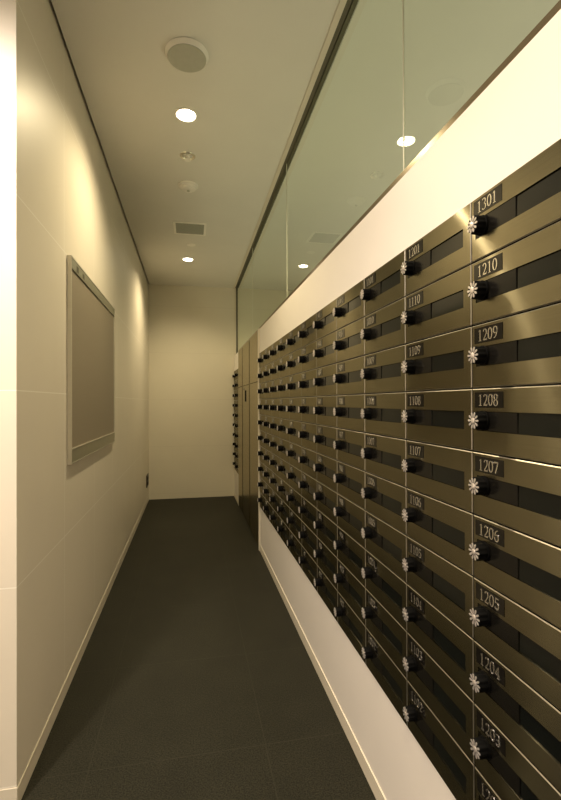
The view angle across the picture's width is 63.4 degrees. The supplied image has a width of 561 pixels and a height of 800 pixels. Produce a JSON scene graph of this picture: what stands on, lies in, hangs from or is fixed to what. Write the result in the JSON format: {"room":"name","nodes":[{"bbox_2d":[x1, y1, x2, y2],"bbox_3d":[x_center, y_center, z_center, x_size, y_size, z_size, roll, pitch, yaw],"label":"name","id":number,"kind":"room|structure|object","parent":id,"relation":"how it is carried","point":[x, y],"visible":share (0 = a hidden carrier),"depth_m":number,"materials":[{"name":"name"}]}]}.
{"room":"apartment mail room","nodes":[
{"label":"apartment mail room","id":0,"kind":"room"},
{"bbox_2d":[0,0,148,789],"bbox_3d":[-2.108,-0.168,3.194,1.909,2.708,4.224,0,0,-11],"label":"wall","id":1,"kind":"structure","parent":0,"point":[65,530],"depth_m":1.62,"materials":[{"name":"white paint"}]},
{"bbox_2d":[0,496,148,799],"bbox_3d":[-2.103,1.156,3.186,1.911,0.060,4.226,0,0,-11],"label":"baseboard","id":2,"kind":"structure","parent":1,"relation":"attached to","point":[17,793],"depth_m":1.71,"materials":[{"name":"paint"}]},
{"bbox_2d":[67,255,114,464],"bbox_3d":[-0.963,-0.161,2.374,0.018,0.853,1.080,0,0,-11],"label":"notice board","id":3,"kind":"object","parent":1,"relation":"attached to","point":[90,316],"visible":1,"depth_m":2.16,"materials":[{"name":"beige fabric"}]},
{"bbox_2d":[21,496,375,799],"bbox_3d":[-0.048,1.220,1.540,5.500,0.100,8.454,0,0,-11],"label":"floor","id":4,"kind":"structure","parent":0,"point":[194,678],"depth_m":1.83,"materials":[{"name":"tile"}]},
{"bbox_2d":[238,331,257,543],"bbox_3d":[-0.180,0.316,4.384,0.306,1.736,1.553,0,0,-11],"label":"tall cabinet","id":5,"kind":"object","parent":4,"relation":"on","point":[248,354],"visible":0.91,"depth_m":4.21,"materials":[{"name":"metal"}]},
{"bbox_2d":[258,328,260,550],"bbox_3d":[-0.144,0.310,3.574,0.060,1.741,0.041,0,0,-11],"label":"steel post","id":6,"kind":"object","parent":4,"relation":"on","point":[259,414],"visible":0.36,"depth_m":3.55,"materials":[{"name":"metal"}]},
{"bbox_2d":[148,282,291,499],"bbox_3d":[0.119,-0.163,5.840,3.491,2.708,0.100,0,0,-11],"label":"wall","id":7,"kind":"structure","parent":0,"point":[192,351],"depth_m":5.55,"materials":[{"name":"beige paint"}]},
{"bbox_2d":[233,0,346,287],"bbox_3d":[0.223,-1.477,1.610,0.024,0.124,8.254,0,0,-11],"label":"trim","id":8,"kind":"structure","parent":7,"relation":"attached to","point":[342,3],"depth_m":2.18,"materials":[{"name":"paint"}]},
{"bbox_2d":[235,0,357,287],"bbox_3d":[0.255,-1.480,1.616,0.042,0.117,8.254,0,0,-11],"label":"trim","id":9,"kind":"structure","parent":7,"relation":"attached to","point":[349,8],"depth_m":2.01,"materials":[{"name":"metal"}]},
{"bbox_2d":[51,0,558,290],"bbox_3d":[-0.058,-1.478,1.554,5.300,0.120,8.254,0,0,-11],"label":"ceiling","id":10,"kind":"structure","parent":0,"point":[247,99],"depth_m":2.14,"materials":[{"name":"paint"}]},
{"bbox_2d":[174,107,197,122],"bbox_3d":[-0.468,-1.410,2.249,0.116,0.004,0.116,0,0,-11],"label":"recessed light","id":11,"kind":"object","parent":10,"relation":"in","point":[183,114],"visible":1,"depth_m":2.25,"materials":[{"name":"white plastic"}]},
{"bbox_2d":[165,37,208,72],"bbox_3d":[-0.382,-1.404,1.855,0.176,0.022,0.176,0,0,-11],"label":"ceiling speaker","id":12,"kind":"object","parent":10,"relation":"attached to","point":[186,54],"visible":1,"depth_m":1.83,"materials":[{"name":"white plastic"}]},
{"bbox_2d":[178,181,197,192],"bbox_3d":[-0.605,-1.387,2.977,0.128,0.043,0.128,0,0,-11],"label":"smoke detector","id":13,"kind":"object","parent":10,"relation":"attached to","point":[186,186],"visible":1,"depth_m":2.95,"materials":[{"name":"white plastic"}]},
{"bbox_2d":[173,221,206,235],"bbox_3d":[-0.741,-1.401,3.715,0.260,0.006,0.260,0,0,-11],"label":"ceiling vent","id":14,"kind":"object","parent":10,"relation":"in","point":[186,228],"visible":1,"depth_m":3.71,"materials":[{"name":"white plastic"}]},
{"bbox_2d":[176,223,203,234],"bbox_3d":[-0.741,-1.403,3.715,0.224,0.003,0.224,0,0,-11],"label":"grille","id":15,"kind":"object","parent":14,"relation":"attached to","point":[181,228],"depth_m":3.71,"materials":[{"name":"grey metal"}]},
{"bbox_2d":[234,9,560,799],"bbox_3d":[0.404,0.300,1.635,0.360,1.737,8.254,0,0,-11],"label":"wall","id":16,"kind":"structure","parent":0,"point":[517,116],"depth_m":1.15,"materials":[{"name":"beige paint"}]},
{"bbox_2d":[269,453,279,476],"bbox_3d":[0.106,0.409,2.904,0.323,0.119,0.272,0,0,-11],"label":"mailbox","id":17,"kind":"object","parent":16,"relation":"attached to","point":[275,461],"visible":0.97,"depth_m":2.89,"materials":[{"name":"metal"}]},
{"bbox_2d":[269,435,279,456],"bbox_3d":[0.105,0.289,2.905,0.323,0.119,0.272,0,0,-11],"label":"mailbox","id":18,"kind":"object","parent":16,"relation":"attached to","point":[275,442],"visible":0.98,"depth_m":2.89,"materials":[{"name":"metal"}]},
{"bbox_2d":[269,339,279,361],"bbox_3d":[0.103,-0.311,2.908,0.323,0.119,0.272,0,0,-11],"label":"mailbox","id":19,"kind":"object","parent":16,"relation":"attached to","point":[275,354],"visible":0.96,"depth_m":2.89,"materials":[{"name":"metal"}]},
{"bbox_2d":[269,359,279,379],"bbox_3d":[0.103,-0.191,2.907,0.323,0.119,0.272,0,0,-11],"label":"mailbox","id":20,"kind":"object","parent":16,"relation":"attached to","point":[275,374],"visible":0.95,"depth_m":2.89,"materials":[{"name":"metal"}]},
{"bbox_2d":[269,417,279,436],"bbox_3d":[0.105,0.169,2.906,0.323,0.119,0.272,0,0,-11],"label":"mailbox","id":21,"kind":"object","parent":16,"relation":"attached to","point":[275,420],"visible":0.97,"depth_m":2.88,"materials":[{"name":"metal"}]},
{"bbox_2d":[269,398,279,417],"bbox_3d":[0.104,0.049,2.906,0.323,0.119,0.272,0,0,-11],"label":"mailbox","id":22,"kind":"object","parent":16,"relation":"attached to","point":[275,402],"visible":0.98,"depth_m":2.90,"materials":[{"name":"metal"}]},
{"bbox_2d":[269,471,279,495],"bbox_3d":[0.106,0.529,2.904,0.323,0.119,0.272,0,0,-11],"label":"mailbox","id":23,"kind":"object","parent":16,"relation":"attached to","point":[275,480],"visible":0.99,"depth_m":2.89,"materials":[{"name":"metal"}]},
{"bbox_2d":[269,379,279,397],"bbox_3d":[0.104,-0.071,2.907,0.323,0.119,0.272,0,0,-11],"label":"mailbox","id":24,"kind":"object","parent":16,"relation":"attached to","point":[275,394],"visible":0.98,"depth_m":2.89,"materials":[{"name":"metal"}]},
{"bbox_2d":[269,489,280,515],"bbox_3d":[0.106,0.649,2.903,0.323,0.119,0.272,0,0,-11],"label":"mailbox","id":25,"kind":"object","parent":16,"relation":"attached to","point":[275,499],"visible":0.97,"depth_m":2.89,"materials":[{"name":"metal"}]},
{"bbox_2d":[269,507,280,535],"bbox_3d":[0.107,0.769,2.902,0.323,0.119,0.272,0,0,-11],"label":"mailbox","id":26,"kind":"object","parent":16,"relation":"attached to","point":[275,518],"visible":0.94,"depth_m":2.89,"materials":[{"name":"metal"}]},
{"bbox_2d":[277,398,288,418],"bbox_3d":[0.158,0.048,2.638,0.323,0.119,0.272,0,0,-11],"label":"mailbox","id":27,"kind":"object","parent":16,"relation":"attached to","point":[284,402],"visible":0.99,"depth_m":2.63,"materials":[{"name":"metal"}]},
{"bbox_2d":[277,478,289,506],"bbox_3d":[0.159,0.528,2.636,0.323,0.119,0.272,0,0,-11],"label":"mailbox","id":28,"kind":"object","parent":16,"relation":"attached to","point":[284,488],"visible":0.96,"depth_m":2.61,"materials":[{"name":"metal"}]},
{"bbox_2d":[277,518,289,550],"bbox_3d":[0.160,0.768,2.635,0.323,0.119,0.272,0,0,-11],"label":"mailbox","id":29,"kind":"object","parent":16,"relation":"attached to","point":[284,531],"visible":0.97,"depth_m":2.62,"materials":[{"name":"metal"}]},
{"bbox_2d":[277,458,289,484],"bbox_3d":[0.159,0.408,2.636,0.323,0.119,0.272,0,0,-11],"label":"mailbox","id":30,"kind":"object","parent":16,"relation":"attached to","point":[284,468],"visible":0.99,"depth_m":2.62,"materials":[{"name":"metal"}]},
{"bbox_2d":[277,418,289,440],"bbox_3d":[0.158,0.168,2.638,0.323,0.119,0.272,0,0,-11],"label":"mailbox","id":31,"kind":"object","parent":16,"relation":"attached to","point":[284,423],"visible":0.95,"depth_m":2.62,"materials":[{"name":"metal"}]},
{"bbox_2d":[277,438,289,462],"bbox_3d":[0.158,0.288,2.637,0.323,0.119,0.272,0,0,-11],"label":"mailbox","id":32,"kind":"object","parent":16,"relation":"attached to","point":[284,446],"visible":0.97,"depth_m":2.62,"materials":[{"name":"metal"}]},
{"bbox_2d":[277,498,289,528],"bbox_3d":[0.160,0.648,2.635,0.323,0.119,0.272,0,0,-11],"label":"mailbox","id":33,"kind":"object","parent":16,"relation":"attached to","point":[284,509],"visible":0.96,"depth_m":2.62,"materials":[{"name":"metal"}]},
{"bbox_2d":[277,333,289,357],"bbox_3d":[0.156,-0.312,2.640,0.323,0.119,0.272,0,0,-11],"label":"mailbox","id":34,"kind":"object","parent":16,"relation":"attached to","point":[283,348],"visible":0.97,"depth_m":2.63,"materials":[{"name":"metal"}]},
{"bbox_2d":[277,354,290,377],"bbox_3d":[0.157,-0.192,2.639,0.323,0.119,0.272,0,0,-11],"label":"mailbox","id":35,"kind":"object","parent":16,"relation":"attached to","point":[284,371],"visible":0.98,"depth_m":2.63,"materials":[{"name":"metal"}]},
{"bbox_2d":[277,376,291,397],"bbox_3d":[0.157,-0.072,2.639,0.323,0.119,0.272,0,0,-11],"label":"mailbox","id":36,"kind":"object","parent":16,"relation":"attached to","point":[284,393],"visible":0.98,"depth_m":2.63,"materials":[{"name":"metal"}]},
{"bbox_2d":[286,324,300,352],"bbox_3d":[0.209,-0.314,2.372,0.323,0.119,0.272,0,0,-11],"label":"mailbox","id":37,"kind":"object","parent":16,"relation":"attached to","point":[294,343],"visible":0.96,"depth_m":2.35,"materials":[{"name":"metal"}]},
{"bbox_2d":[286,373,300,397],"bbox_3d":[0.210,-0.074,2.371,0.323,0.119,0.272,0,0,-11],"label":"mailbox","id":38,"kind":"object","parent":16,"relation":"attached to","point":[294,391],"visible":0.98,"depth_m":2.36,"materials":[{"name":"metal"}]},
{"bbox_2d":[286,349,301,374],"bbox_3d":[0.210,-0.194,2.372,0.323,0.119,0.272,0,0,-11],"label":"mailbox","id":39,"kind":"object","parent":16,"relation":"attached to","point":[294,366],"visible":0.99,"depth_m":2.35,"materials":[{"name":"metal"}]},
{"bbox_2d":[286,420,301,445],"bbox_3d":[0.211,0.166,2.370,0.323,0.119,0.272,0,0,-11],"label":"mailbox","id":40,"kind":"object","parent":16,"relation":"attached to","point":[295,426],"visible":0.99,"depth_m":2.35,"materials":[{"name":"metal"}]},
{"bbox_2d":[286,397,301,420],"bbox_3d":[0.211,0.046,2.370,0.323,0.119,0.272,0,0,-11],"label":"mailbox","id":41,"kind":"object","parent":16,"relation":"attached to","point":[294,403],"visible":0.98,"depth_m":2.35,"materials":[{"name":"metal"}]},
{"bbox_2d":[286,464,301,494],"bbox_3d":[0.212,0.406,2.369,0.323,0.119,0.272,0,0,-11],"label":"mailbox","id":42,"kind":"object","parent":16,"relation":"attached to","point":[295,475],"visible":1,"depth_m":2.35,"materials":[{"name":"metal"}]},
{"bbox_2d":[286,442,302,470],"bbox_3d":[0.211,0.286,2.369,0.323,0.119,0.272,0,0,-11],"label":"mailbox","id":43,"kind":"object","parent":16,"relation":"attached to","point":[295,451],"visible":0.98,"depth_m":2.35,"materials":[{"name":"metal"}]},
{"bbox_2d":[287,508,301,543],"bbox_3d":[0.213,0.646,2.367,0.323,0.119,0.272,0,0,-11],"label":"mailbox","id":44,"kind":"object","parent":16,"relation":"attached to","point":[294,520],"visible":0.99,"depth_m":2.35,"materials":[{"name":"metal"}]},
{"bbox_2d":[287,530,301,568],"bbox_3d":[0.213,0.766,2.367,0.323,0.119,0.272,0,0,-11],"label":"mailbox","id":45,"kind":"object","parent":16,"relation":"attached to","point":[295,545],"visible":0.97,"depth_m":2.35,"materials":[{"name":"metal"}]},
{"bbox_2d":[287,486,301,519],"bbox_3d":[0.212,0.526,2.368,0.323,0.119,0.272,0,0,-11],"label":"mailbox","id":46,"kind":"object","parent":16,"relation":"attached to","point":[295,498],"visible":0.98,"depth_m":2.35,"materials":[{"name":"metal"}]},
{"bbox_2d":[298,341,316,371],"bbox_3d":[0.263,-0.195,2.104,0.323,0.119,0.272,0,0,-11],"label":"mailbox","id":47,"kind":"object","parent":16,"relation":"attached to","point":[308,362],"visible":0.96,"depth_m":2.08,"materials":[{"name":"metal"}]},
{"bbox_2d":[298,313,316,347],"bbox_3d":[0.263,-0.315,2.104,0.323,0.119,0.272,0,0,-11],"label":"mailbox","id":48,"kind":"object","parent":16,"relation":"attached to","point":[308,334],"visible":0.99,"depth_m":2.08,"materials":[{"name":"metal"}]},
{"bbox_2d":[298,397,316,423],"bbox_3d":[0.264,0.045,2.103,0.323,0.119,0.272,0,0,-11],"label":"mailbox","id":49,"kind":"object","parent":16,"relation":"attached to","point":[307,403],"visible":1,"depth_m":2.08,"materials":[{"name":"metal"}]},
{"bbox_2d":[298,471,317,507],"bbox_3d":[0.265,0.405,2.101,0.323,0.119,0.272,0,0,-11],"label":"mailbox","id":50,"kind":"object","parent":16,"relation":"attached to","point":[308,484],"visible":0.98,"depth_m":2.08,"materials":[{"name":"metal"}]},
{"bbox_2d":[298,496,317,534],"bbox_3d":[0.266,0.525,2.100,0.323,0.119,0.272,0,0,-11],"label":"mailbox","id":51,"kind":"object","parent":16,"relation":"attached to","point":[308,510],"visible":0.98,"depth_m":2.08,"materials":[{"name":"metal"}]},
{"bbox_2d":[298,521,317,562],"bbox_3d":[0.266,0.645,2.099,0.323,0.119,0.272,0,0,-11],"label":"mailbox","id":52,"kind":"object","parent":16,"relation":"attached to","point":[309,538],"visible":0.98,"depth_m":2.08,"materials":[{"name":"metal"}]},
{"bbox_2d":[298,447,317,479],"bbox_3d":[0.265,0.285,2.101,0.323,0.119,0.272,0,0,-11],"label":"mailbox","id":53,"kind":"object","parent":16,"relation":"attached to","point":[308,458],"visible":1,"depth_m":2.08,"materials":[{"name":"metal"}]},
{"bbox_2d":[298,369,318,396],"bbox_3d":[0.263,-0.075,2.103,0.323,0.119,0.272,0,0,-11],"label":"mailbox","id":54,"kind":"object","parent":16,"relation":"attached to","point":[308,389],"visible":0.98,"depth_m":2.08,"materials":[{"name":"metal"}]},
{"bbox_2d":[299,545,317,591],"bbox_3d":[0.266,0.765,2.099,0.323,0.119,0.272,0,0,-11],"label":"mailbox","id":55,"kind":"object","parent":16,"relation":"attached to","point":[309,566],"visible":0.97,"depth_m":2.08,"materials":[{"name":"metal"}]},
{"bbox_2d":[298,422,319,451],"bbox_3d":[0.264,0.165,2.102,0.323,0.119,0.272,0,0,-11],"label":"mailbox","id":56,"kind":"object","parent":16,"relation":"attached to","point":[309,430],"visible":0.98,"depth_m":2.08,"materials":[{"name":"metal"}]},
{"bbox_2d":[234,492,385,799],"bbox_3d":[0.228,1.143,1.595,0.004,0.052,8.254,0,0,-11],"label":"baseboard","id":57,"kind":"structure","parent":16,"relation":"attached to","point":[376,790],"depth_m":1.72,"materials":[{"name":"paint"}]},
{"bbox_2d":[313,298,336,339],"bbox_3d":[0.316,-0.317,1.837,0.323,0.119,0.272,0,0,-11],"label":"mailbox","id":58,"kind":"object","parent":16,"relation":"attached to","point":[325,323],"visible":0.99,"depth_m":1.81,"materials":[{"name":"metal"}]},
{"bbox_2d":[313,396,336,426],"bbox_3d":[0.317,0.043,1.835,0.323,0.119,0.272,0,0,-11],"label":"mailbox","id":59,"kind":"object","parent":16,"relation":"attached to","point":[325,404],"visible":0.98,"depth_m":1.80,"materials":[{"name":"metal"}]},
{"bbox_2d":[313,509,337,556],"bbox_3d":[0.319,0.523,1.832,0.323,0.119,0.272,0,0,-11],"label":"mailbox","id":60,"kind":"object","parent":16,"relation":"attached to","point":[327,530],"visible":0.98,"depth_m":1.80,"materials":[{"name":"metal"}]},
{"bbox_2d":[313,481,337,524],"bbox_3d":[0.318,0.403,1.833,0.323,0.119,0.272,0,0,-11],"label":"mailbox","id":61,"kind":"object","parent":16,"relation":"attached to","point":[326,497],"visible":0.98,"depth_m":1.80,"materials":[{"name":"metal"}]},
{"bbox_2d":[313,425,337,459],"bbox_3d":[0.318,0.163,1.834,0.323,0.119,0.272,0,0,-11],"label":"mailbox","id":62,"kind":"object","parent":16,"relation":"attached to","point":[325,437],"visible":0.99,"depth_m":1.80,"materials":[{"name":"metal"}]},
{"bbox_2d":[313,537,338,589],"bbox_3d":[0.319,0.643,1.832,0.323,0.119,0.272,0,0,-11],"label":"mailbox","id":63,"kind":"object","parent":16,"relation":"attached to","point":[327,560],"visible":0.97,"depth_m":1.81,"materials":[{"name":"metal"}]},
{"bbox_2d":[314,566,337,621],"bbox_3d":[0.320,0.763,1.831,0.323,0.119,0.272,0,0,-11],"label":"mailbox","id":64,"kind":"object","parent":16,"relation":"attached to","point":[327,591],"visible":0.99,"depth_m":1.80,"materials":[{"name":"metal"}]},
{"bbox_2d":[313,331,338,367],"bbox_3d":[0.316,-0.197,1.836,0.323,0.119,0.272,0,0,-11],"label":"mailbox","id":65,"kind":"object","parent":16,"relation":"attached to","point":[326,355],"visible":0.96,"depth_m":1.81,"materials":[{"name":"metal"}]},
{"bbox_2d":[313,453,338,492],"bbox_3d":[0.318,0.283,1.833,0.323,0.119,0.272,0,0,-11],"label":"mailbox","id":66,"kind":"object","parent":16,"relation":"attached to","point":[326,467],"visible":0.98,"depth_m":1.80,"materials":[{"name":"metal"}]},
{"bbox_2d":[313,363,339,395],"bbox_3d":[0.317,-0.077,1.835,0.323,0.119,0.272,0,0,-11],"label":"mailbox","id":67,"kind":"object","parent":16,"relation":"attached to","point":[324,382],"visible":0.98,"depth_m":1.81,"materials":[{"name":"metal"}]},
{"bbox_2d":[332,278,365,329],"bbox_3d":[0.369,-0.319,1.569,0.323,0.119,0.272,0,0,-11],"label":"mailbox","id":68,"kind":"object","parent":16,"relation":"attached to","point":[350,308],"visible":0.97,"depth_m":1.53,"materials":[{"name":"metal"}]},
{"bbox_2d":[333,317,364,361],"bbox_3d":[0.369,-0.199,1.568,0.323,0.119,0.272,0,0,-11],"label":"mailbox","id":69,"kind":"object","parent":16,"relation":"attached to","point":[349,345],"visible":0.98,"depth_m":1.53,"materials":[{"name":"metal"}]},
{"bbox_2d":[333,394,364,431],"bbox_3d":[0.370,0.042,1.567,0.323,0.119,0.272,0,0,-11],"label":"mailbox","id":70,"kind":"object","parent":16,"relation":"attached to","point":[348,409],"visible":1,"depth_m":1.53,"materials":[{"name":"metal"}]},
{"bbox_2d":[333,493,366,547],"bbox_3d":[0.371,0.402,1.565,0.323,0.119,0.272,0,0,-11],"label":"mailbox","id":71,"kind":"object","parent":16,"relation":"attached to","point":[351,517],"visible":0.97,"depth_m":1.53,"materials":[{"name":"metal"}]},
{"bbox_2d":[333,461,366,509],"bbox_3d":[0.371,0.281,1.566,0.323,0.119,0.272,0,0,-11],"label":"mailbox","id":72,"kind":"object","parent":16,"relation":"attached to","point":[350,480],"visible":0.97,"depth_m":1.53,"materials":[{"name":"metal"}]},
{"bbox_2d":[333,526,366,586],"bbox_3d":[0.372,0.521,1.564,0.323,0.119,0.272,0,0,-11],"label":"mailbox","id":73,"kind":"object","parent":16,"relation":"attached to","point":[351,553],"visible":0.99,"depth_m":1.53,"materials":[{"name":"metal"}]},
{"bbox_2d":[334,591,365,663],"bbox_3d":[0.373,0.761,1.563,0.323,0.119,0.272,0,0,-11],"label":"mailbox","id":74,"kind":"object","parent":16,"relation":"attached to","point":[349,621],"visible":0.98,"depth_m":1.53,"materials":[{"name":"metal"}]},
{"bbox_2d":[333,428,366,470],"bbox_3d":[0.371,0.162,1.566,0.323,0.119,0.272,0,0,-11],"label":"mailbox","id":75,"kind":"object","parent":16,"relation":"attached to","point":[349,444],"visible":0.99,"depth_m":1.53,"materials":[{"name":"metal"}]},
{"bbox_2d":[334,559,365,625],"bbox_3d":[0.372,0.641,1.564,0.323,0.119,0.272,0,0,-11],"label":"mailbox","id":76,"kind":"object","parent":16,"relation":"attached to","point":[352,590],"visible":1,"depth_m":1.53,"materials":[{"name":"metal"}]},
{"bbox_2d":[333,356,369,394],"bbox_3d":[0.370,-0.079,1.567,0.323,0.119,0.272,0,0,-11],"label":"mailbox","id":77,"kind":"object","parent":16,"relation":"attached to","point":[348,379],"visible":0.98,"depth_m":1.53,"materials":[{"name":"metal"}]},
{"bbox_2d":[360,249,405,315],"bbox_3d":[0.422,-0.320,1.301,0.323,0.119,0.272,0,0,-11],"label":"mailbox","id":78,"kind":"object","parent":16,"relation":"attached to","point":[386,285],"visible":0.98,"depth_m":1.26,"materials":[{"name":"metal"}]},
{"bbox_2d":[360,392,405,438],"bbox_3d":[0.423,0.040,1.299,0.323,0.119,0.272,0,0,-11],"label":"mailbox","id":79,"kind":"object","parent":16,"relation":"attached to","point":[382,413],"visible":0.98,"depth_m":1.26,"materials":[{"name":"metal"}]},
{"bbox_2d":[361,627,407,726],"bbox_3d":[0.426,0.760,1.295,0.323,0.119,0.272,0,0,-11],"label":"mailbox","id":80,"kind":"object","parent":16,"relation":"attached to","point":[390,678],"visible":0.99,"depth_m":1.25,"materials":[{"name":"metal"}]},
{"bbox_2d":[361,588,407,678],"bbox_3d":[0.426,0.640,1.296,0.323,0.119,0.272,0,0,-11],"label":"mailbox","id":81,"kind":"object","parent":16,"relation":"attached to","point":[391,635],"visible":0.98,"depth_m":1.25,"materials":[{"name":"metal"}]},
{"bbox_2d":[361,472,407,534],"bbox_3d":[0.424,0.280,1.298,0.323,0.119,0.272,0,0,-11],"label":"mailbox","id":82,"kind":"object","parent":16,"relation":"attached to","point":[386,499],"visible":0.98,"depth_m":1.26,"materials":[{"name":"metal"}]},
{"bbox_2d":[361,511,407,581],"bbox_3d":[0.425,0.400,1.297,0.323,0.119,0.272,0,0,-11],"label":"mailbox","id":83,"kind":"object","parent":16,"relation":"attached to","point":[387,543],"visible":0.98,"depth_m":1.25,"materials":[{"name":"metal"}]},
{"bbox_2d":[360,297,408,354],"bbox_3d":[0.422,-0.200,1.300,0.323,0.119,0.272,0,0,-11],"label":"mailbox","id":84,"kind":"object","parent":16,"relation":"attached to","point":[384,329],"visible":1,"depth_m":1.25,"materials":[{"name":"metal"}]},
{"bbox_2d":[361,550,407,629],"bbox_3d":[0.425,0.520,1.296,0.323,0.119,0.272,0,0,-11],"label":"mailbox","id":85,"kind":"object","parent":16,"relation":"attached to","point":[389,589],"visible":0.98,"depth_m":1.25,"materials":[{"name":"metal"}]},
{"bbox_2d":[361,433,408,486],"bbox_3d":[0.424,0.160,1.298,0.323,0.119,0.272,0,0,-11],"label":"mailbox","id":86,"kind":"object","parent":16,"relation":"attached to","point":[383,455],"visible":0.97,"depth_m":1.26,"materials":[{"name":"metal"}]},
{"bbox_2d":[360,345,411,393],"bbox_3d":[0.423,-0.080,1.300,0.323,0.119,0.272,0,0,-11],"label":"mailbox","id":87,"kind":"object","parent":16,"relation":"attached to","point":[382,373],"visible":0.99,"depth_m":1.26,"materials":[{"name":"metal"}]},
{"bbox_2d":[235,0,560,353],"bbox_3d":[0.253,-1.008,1.613,0.057,0.881,8.254,0,0,-11],"label":"window","id":88,"kind":"structure","parent":16,"relation":"in","point":[264,285],"depth_m":2.95,"materials":[{"name":"clear glass"}]},
{"bbox_2d":[401,389,472,449],"bbox_3d":[0.477,0.038,1.031,0.323,0.119,0.272,0,0,-11],"label":"mailbox","id":89,"kind":"object","parent":16,"relation":"attached to","point":[434,417],"visible":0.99,"depth_m":0.98,"materials":[{"name":"metal"}]},
{"bbox_2d":[401,202,473,295],"bbox_3d":[0.475,-0.322,1.033,0.323,0.119,0.272,0,0,-11],"label":"mailbox","id":90,"kind":"object","parent":16,"relation":"attached to","point":[446,249],"visible":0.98,"depth_m":0.98,"materials":[{"name":"metal"}]},
{"bbox_2d":[402,488,474,575],"bbox_3d":[0.477,0.278,1.030,0.323,0.119,0.272,0,0,-11],"label":"mailbox","id":91,"kind":"object","parent":16,"relation":"attached to","point":[444,528],"visible":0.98,"depth_m":0.98,"materials":[{"name":"metal"}]},
{"bbox_2d":[402,584,474,700],"bbox_3d":[0.478,0.518,1.029,0.323,0.119,0.272,0,0,-11],"label":"mailbox","id":92,"kind":"object","parent":16,"relation":"attached to","point":[450,646],"visible":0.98,"depth_m":0.98,"materials":[{"name":"metal"}]},
{"bbox_2d":[402,536,474,637],"bbox_3d":[0.478,0.398,1.029,0.323,0.119,0.272,0,0,-11],"label":"mailbox","id":93,"kind":"object","parent":16,"relation":"attached to","point":[450,588],"visible":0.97,"depth_m":0.98,"materials":[{"name":"metal"}]},
{"bbox_2d":[403,632,474,763],"bbox_3d":[0.479,0.638,1.028,0.323,0.119,0.272,0,0,-11],"label":"mailbox","id":94,"kind":"object","parent":16,"relation":"attached to","point":[449,702],"visible":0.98,"depth_m":0.98,"materials":[{"name":"metal"}]},
{"bbox_2d":[401,264,476,343],"bbox_3d":[0.476,-0.202,1.032,0.323,0.119,0.272,0,0,-11],"label":"mailbox","id":95,"kind":"object","parent":16,"relation":"attached to","point":[444,306],"visible":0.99,"depth_m":0.98,"materials":[{"name":"metal"}]},
{"bbox_2d":[403,680,474,799],"bbox_3d":[0.479,0.758,1.027,0.323,0.119,0.272,0,0,-11],"label":"mailbox","id":96,"kind":"object","parent":16,"relation":"attached to","point":[454,766],"visible":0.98,"depth_m":0.98,"materials":[{"name":"metal"}]},
{"bbox_2d":[402,440,479,512],"bbox_3d":[0.477,0.158,1.030,0.323,0.119,0.272,0,0,-11],"label":"mailbox","id":97,"kind":"object","parent":16,"relation":"attached to","point":[441,472],"visible":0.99,"depth_m":0.98,"materials":[{"name":"metal"}]},
{"bbox_2d":[401,327,485,391],"bbox_3d":[0.476,-0.082,1.032,0.323,0.119,0.272,0,0,-11],"label":"mailbox","id":98,"kind":"object","parent":16,"relation":"attached to","point":[438,363],"visible":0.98,"depth_m":0.98,"materials":[{"name":"metal"}]},
{"bbox_2d":[475,766,501,799],"bbox_3d":[0.532,0.757,0.759,0.323,0.119,0.272,0,0,-11],"label":"mailbox","id":99,"kind":"object","parent":16,"relation":"attached to","point":[484,790],"visible":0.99,"depth_m":0.84,"materials":[{"name":"metal"}]},
{"bbox_2d":[467,138,560,262],"bbox_3d":[0.528,-0.323,0.765,0.323,0.119,0.272,0,0,-11],"label":"mailbox","id":100,"kind":"object","parent":16,"relation":"attached to","point":[526,202],"visible":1,"depth_m":0.75,"materials":[{"name":"metal"}]},
{"bbox_2d":[467,221,560,324],"bbox_3d":[0.529,-0.203,0.764,0.323,0.119,0.272,0,0,-11],"label":"mailbox","id":101,"kind":"object","parent":16,"relation":"attached to","point":[524,276],"visible":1,"depth_m":0.74,"materials":[{"name":"metal"}]},
{"bbox_2d":[468,303,560,387],"bbox_3d":[0.529,-0.083,0.764,0.323,0.119,0.272,0,0,-11],"label":"mailbox","id":102,"kind":"object","parent":16,"relation":"attached to","point":[523,349],"visible":1,"depth_m":0.75,"materials":[{"name":"metal"}]},
{"bbox_2d":[468,452,560,546],"bbox_3d":[0.530,0.157,0.763,0.323,0.119,0.272,0,0,-11],"label":"mailbox","id":103,"kind":"object","parent":16,"relation":"attached to","point":[523,495],"visible":1,"depth_m":0.75,"materials":[{"name":"metal"}]},
{"bbox_2d":[468,385,560,464],"bbox_3d":[0.530,0.037,0.763,0.323,0.119,0.272,0,0,-11],"label":"mailbox","id":104,"kind":"object","parent":16,"relation":"attached to","point":[517,422],"visible":1,"depth_m":0.75,"materials":[{"name":"metal"}]},
{"bbox_2d":[469,514,560,628],"bbox_3d":[0.531,0.277,0.762,0.323,0.119,0.272,0,0,-11],"label":"mailbox","id":105,"kind":"object","parent":16,"relation":"attached to","point":[523,567],"visible":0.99,"depth_m":0.75,"materials":[{"name":"metal"}]},
{"bbox_2d":[469,577,560,710],"bbox_3d":[0.531,0.397,0.761,0.323,0.119,0.272,0,0,-11],"label":"mailbox","id":106,"kind":"object","parent":16,"relation":"attached to","point":[523,640],"visible":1,"depth_m":0.75,"materials":[{"name":"metal"}]},
{"bbox_2d":[469,640,560,791],"bbox_3d":[0.531,0.517,0.761,0.323,0.119,0.272,0,0,-11],"label":"mailbox","id":107,"kind":"object","parent":16,"relation":"attached to","point":[530,721],"visible":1,"depth_m":0.75,"materials":[{"name":"metal"}]},
{"bbox_2d":[470,703,560,799],"bbox_3d":[0.532,0.637,0.760,0.323,0.119,0.272,0,0,-11],"label":"mailbox","id":108,"kind":"object","parent":16,"relation":"attached to","point":[507,769],"visible":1,"depth_m":0.78,"materials":[{"name":"metal"}]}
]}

